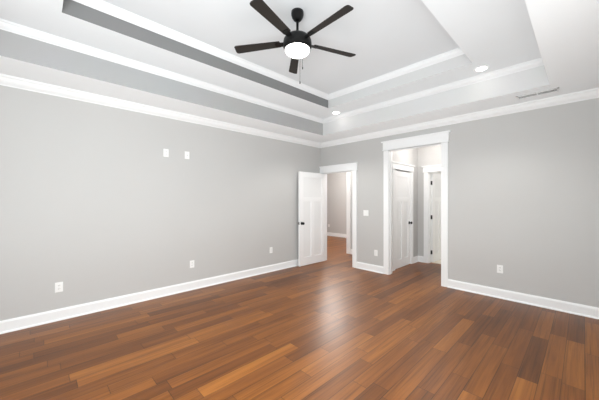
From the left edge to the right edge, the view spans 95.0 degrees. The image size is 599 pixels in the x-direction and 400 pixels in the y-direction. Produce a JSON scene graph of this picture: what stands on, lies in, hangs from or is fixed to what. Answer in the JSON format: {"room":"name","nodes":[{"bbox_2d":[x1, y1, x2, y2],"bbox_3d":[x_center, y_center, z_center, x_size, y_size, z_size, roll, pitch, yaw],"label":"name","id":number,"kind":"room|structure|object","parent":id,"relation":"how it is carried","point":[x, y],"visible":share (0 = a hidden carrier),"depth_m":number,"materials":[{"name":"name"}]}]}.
{"room":"empty bedroom","nodes":[
{"label":"empty bedroom","id":0,"kind":"room"},
{"bbox_2d":[0,85,319,320],"bbox_3d":[-1.633,-0.305,4.498,6.040,3.450,0.120,0,0,-44],"label":"wall","id":1,"kind":"structure","parent":0,"point":[98,202],"depth_m":3.72,"materials":[{"name":"paint"}]},
{"bbox_2d":[55,282,62,292],"bbox_3d":[-2.842,1.030,3.242,0.072,0.116,0.008,0,0,-44],"label":"electrical outlet","id":2,"kind":"object","parent":1,"relation":"attached to","point":[58,286],"visible":1,"depth_m":3.24,"materials":[{"name":"plastic"}]},
{"bbox_2d":[0,259,297,333],"bbox_3d":[-1.581,1.353,4.445,5.800,0.133,0.028,0,0,-44],"label":"baseboard","id":3,"kind":"structure","parent":1,"relation":"attached to","point":[24,322],"depth_m":3.69,"materials":[{"name":"paint"}]},
{"bbox_2d":[163,149,168,156],"bbox_3d":[-1.981,-0.700,4.074,0.072,0.116,0.008,0,0,-44],"label":"outlet","id":4,"kind":"object","parent":1,"relation":"attached to","point":[165,152],"visible":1,"depth_m":4.07,"materials":[{"name":"plastic"}]},
{"bbox_2d":[185,151,188,158],"bbox_3d":[-1.756,-0.700,4.289,0.072,0.116,0.009,0,0,-44],"label":"outlet","id":5,"kind":"object","parent":1,"relation":"attached to","point":[186,155],"visible":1,"depth_m":4.28,"materials":[{"name":"plastic"}]},
{"bbox_2d":[190,260,193,267],"bbox_3d":[-1.700,1.015,4.345,0.072,0.116,0.008,0,0,-44],"label":"electrical outlet","id":6,"kind":"object","parent":1,"relation":"attached to","point":[191,263],"visible":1,"depth_m":4.34,"materials":[{"name":"plastic"}]},
{"bbox_2d":[102,0,458,93],"bbox_3d":[-0.004,-1.935,2.825,3.580,0.190,2.230,0,0,-44],"label":"ceiling","id":7,"kind":"structure","parent":0,"point":[379,37],"depth_m":3.00,"materials":[{"name":"paint"}]},
{"bbox_2d":[73,0,464,99],"bbox_3d":[-0.004,-1.806,2.825,3.580,0.069,2.230,0,0,-44],"label":"crown molding","id":8,"kind":"structure","parent":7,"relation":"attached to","point":[121,13],"depth_m":3.44,"materials":[{"name":"paint"}]},
{"bbox_2d":[234,0,355,82],"bbox_3d":[0.003,-1.462,2.646,1.264,0.755,1.225,0,0,-44],"label":"fan","id":9,"kind":"object","parent":7,"relation":"hanging from","point":[296,45],"visible":1,"depth_m":2.59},
{"bbox_2d":[0,236,598,399],"bbox_3d":[-0.902,1.470,6.678,10.120,0.100,11.760,0,0,-44],"label":"floor","id":10,"kind":"structure","parent":0,"point":[335,325],"depth_m":2.68,"materials":[{"name":"brown wood"}]},
{"bbox_2d":[0,0,598,142],"bbox_3d":[0.020,-1.675,2.786,5.800,0.710,4.640,0,0,-44],"label":"ceiling","id":11,"kind":"structure","parent":0,"point":[566,32],"depth_m":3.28,"materials":[{"name":"paint"}]},
{"bbox_2d":[0,73,319,147],"bbox_3d":[-1.561,-1.271,4.424,5.800,0.098,0.086,0,0,-44],"label":"crown molding","id":12,"kind":"structure","parent":11,"relation":"attached to","point":[32,85],"depth_m":3.71,"materials":[{"name":"paint"}]},
{"bbox_2d":[0,0,543,123],"bbox_3d":[0.022,-1.596,2.784,4.580,0.069,3.435,0,0,-44],"label":"crown molding","id":13,"kind":"structure","parent":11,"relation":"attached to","point":[16,28],"depth_m":3.50,"materials":[{"name":"paint"}]},
{"bbox_2d":[320,88,598,147],"bbox_3d":[2.069,-1.271,4.778,0.086,0.098,4.440,0,0,-44],"label":"crown molding","id":14,"kind":"structure","parent":11,"relation":"attached to","point":[591,93],"depth_m":4.09,"materials":[{"name":"paint"}]},
{"bbox_2d":[473,65,489,71],"bbox_3d":[2.259,-1.628,3.405,0.172,0.004,0.172,0,0,-44],"label":"recessed light","id":15,"kind":"object","parent":11,"relation":"in","point":[481,68],"visible":1,"depth_m":3.40,"materials":[{"name":"paint"}]},
{"bbox_2d":[516,88,559,99],"bbox_3d":[2.952,-1.317,3.407,0.135,0.007,0.400,0,0,-44],"label":"ceiling vent","id":16,"kind":"object","parent":11,"relation":"in","point":[538,93],"visible":0.94,"depth_m":3.40,"materials":[{"name":"metal"}]},
{"bbox_2d":[327,172,345,233],"bbox_3d":[1.183,0.050,11.026,0.120,2.740,8.400,0,0,-44],"label":"wall","id":17,"kind":"structure","parent":0,"point":[336,201],"depth_m":10.67,"materials":[{"name":"paint"}]},
{"bbox_2d":[327,232,345,237],"bbox_3d":[1.129,1.353,10.975,0.028,0.133,8.400,0,0,-44],"label":"baseboard","id":18,"kind":"structure","parent":17,"relation":"attached to","point":[336,234],"depth_m":10.65,"materials":[{"name":"paint"}]},
{"bbox_2d":[351,172,351,248],"bbox_3d":[1.671,0.050,6.979,0.120,2.740,1.000,0,0,-44],"label":"wall","id":19,"kind":"structure","parent":0,"point":[351,210],"depth_m":7.21,"materials":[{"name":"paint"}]},
{"bbox_2d":[346,172,350,253],"bbox_3d":[1.348,0.320,7.314,0.160,2.200,0.120,0,0,-44],"label":"trim","id":20,"kind":"structure","parent":19,"relation":"attached to","point":[348,211],"depth_m":7.25,"materials":[{"name":"paint"}]},
{"bbox_2d":[392,148,417,256],"bbox_3d":[2.229,0.050,5.948,1.530,2.740,0.120,0,0,-44],"label":"wall","id":21,"kind":"structure","parent":0,"point":[408,156],"depth_m":6.24,"materials":[{"name":"paint"}]},
{"bbox_2d":[395,170,411,268],"bbox_3d":[2.205,0.402,5.815,0.746,2.020,0.103,0,0,-44],"label":"closet door","id":22,"kind":"structure","parent":21,"relation":"in","point":[402,219],"depth_m":5.82,"materials":[{"name":"paint"}]},
{"bbox_2d":[392,161,414,270],"bbox_3d":[2.169,0.327,5.859,1.030,2.187,0.167,0,0,-44],"label":"trim","id":23,"kind":"structure","parent":21,"relation":"attached to","point":[397,166],"depth_m":5.73,"materials":[{"name":"paint"}]},
{"bbox_2d":[392,256,417,270],"bbox_3d":[2.237,1.353,5.853,1.410,0.133,0.028,0,0,-44],"label":"baseboard","id":24,"kind":"structure","parent":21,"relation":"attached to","point":[415,259],"depth_m":6.21,"materials":[{"name":"paint"}]},
{"bbox_2d":[418,145,440,255],"bbox_3d":[3.215,0.050,5.941,0.120,2.740,1.500,0,0,-44],"label":"wall","id":25,"kind":"structure","parent":0,"point":[429,155],"depth_m":6.27,"materials":[{"name":"paint"}]},
{"bbox_2d":[418,256,423,262],"bbox_3d":[3.162,1.353,5.890,0.028,0.133,1.260,0,0,-44],"label":"baseboard","id":26,"kind":"structure","parent":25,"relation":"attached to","point":[420,258],"depth_m":6.28,"materials":[{"name":"paint"}]},
{"bbox_2d":[421,165,440,262],"bbox_3d":[3.199,0.327,5.925,0.167,2.187,1.050,0,0,-44],"label":"door frame","id":27,"kind":"structure","parent":25,"relation":"attached to","point":[428,171],"depth_m":6.19,"materials":[{"name":"paint"}]},
{"bbox_2d":[431,173,440,261],"bbox_3d":[3.297,0.402,6.469,0.785,2.020,0.171,0,0,-44],"label":"door","id":28,"kind":"structure","parent":25,"relation":"in","point":[435,217],"depth_m":6.36,"materials":[{"name":"paint"}]},
{"bbox_2d":[320,98,598,307],"bbox_3d":[2.150,-0.305,4.842,0.120,3.450,4.640,0,0,-44],"label":"wall","id":29,"kind":"structure","parent":0,"point":[523,198],"depth_m":3.83,"materials":[{"name":"paint"}]},
{"bbox_2d":[298,171,324,266],"bbox_3d":[0.289,0.402,6.119,0.833,2.020,0.171,0,0,-44],"label":"hall door","id":30,"kind":"structure","parent":29,"relation":"in","point":[311,217],"depth_m":6.07,"materials":[{"name":"paint"}]},
{"bbox_2d":[319,162,357,267],"bbox_3d":[0.889,0.319,6.116,0.167,2.202,1.054,0,0,-44],"label":"door frame","id":31,"kind":"structure","parent":29,"relation":"attached to","point":[342,168],"depth_m":5.79,"materials":[{"name":"paint"}]},
{"bbox_2d":[363,210,368,215],"bbox_3d":[1.349,0.264,5.578,0.010,0.116,0.118,0,0,-44],"label":"light switch","id":32,"kind":"object","parent":29,"relation":"attached to","point":[365,212],"visible":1,"depth_m":5.57,"materials":[{"name":"plastic"}]},
{"bbox_2d":[381,130,450,286],"bbox_3d":[2.070,0.149,4.925,0.212,2.542,1.220,0,0,-44],"label":"door frame","id":33,"kind":"structure","parent":29,"relation":"attached to","point":[427,140],"depth_m":4.87,"materials":[{"name":"paint"}]},
{"bbox_2d":[356,262,598,318],"bbox_3d":[2.449,1.353,4.426,0.028,0.133,3.625,0,0,-44],"label":"baseboard","id":34,"kind":"structure","parent":29,"relation":"attached to","point":[566,307],"depth_m":3.79,"materials":[{"name":"paint"}]},
{"bbox_2d":[497,265,502,272],"bbox_3d":[2.901,1.000,3.972,0.008,0.116,0.072,0,0,-44],"label":"electrical outlet","id":35,"kind":"object","parent":29,"relation":"attached to","point":[499,268],"visible":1,"depth_m":3.97,"materials":[{"name":"plastic"}]}
]}

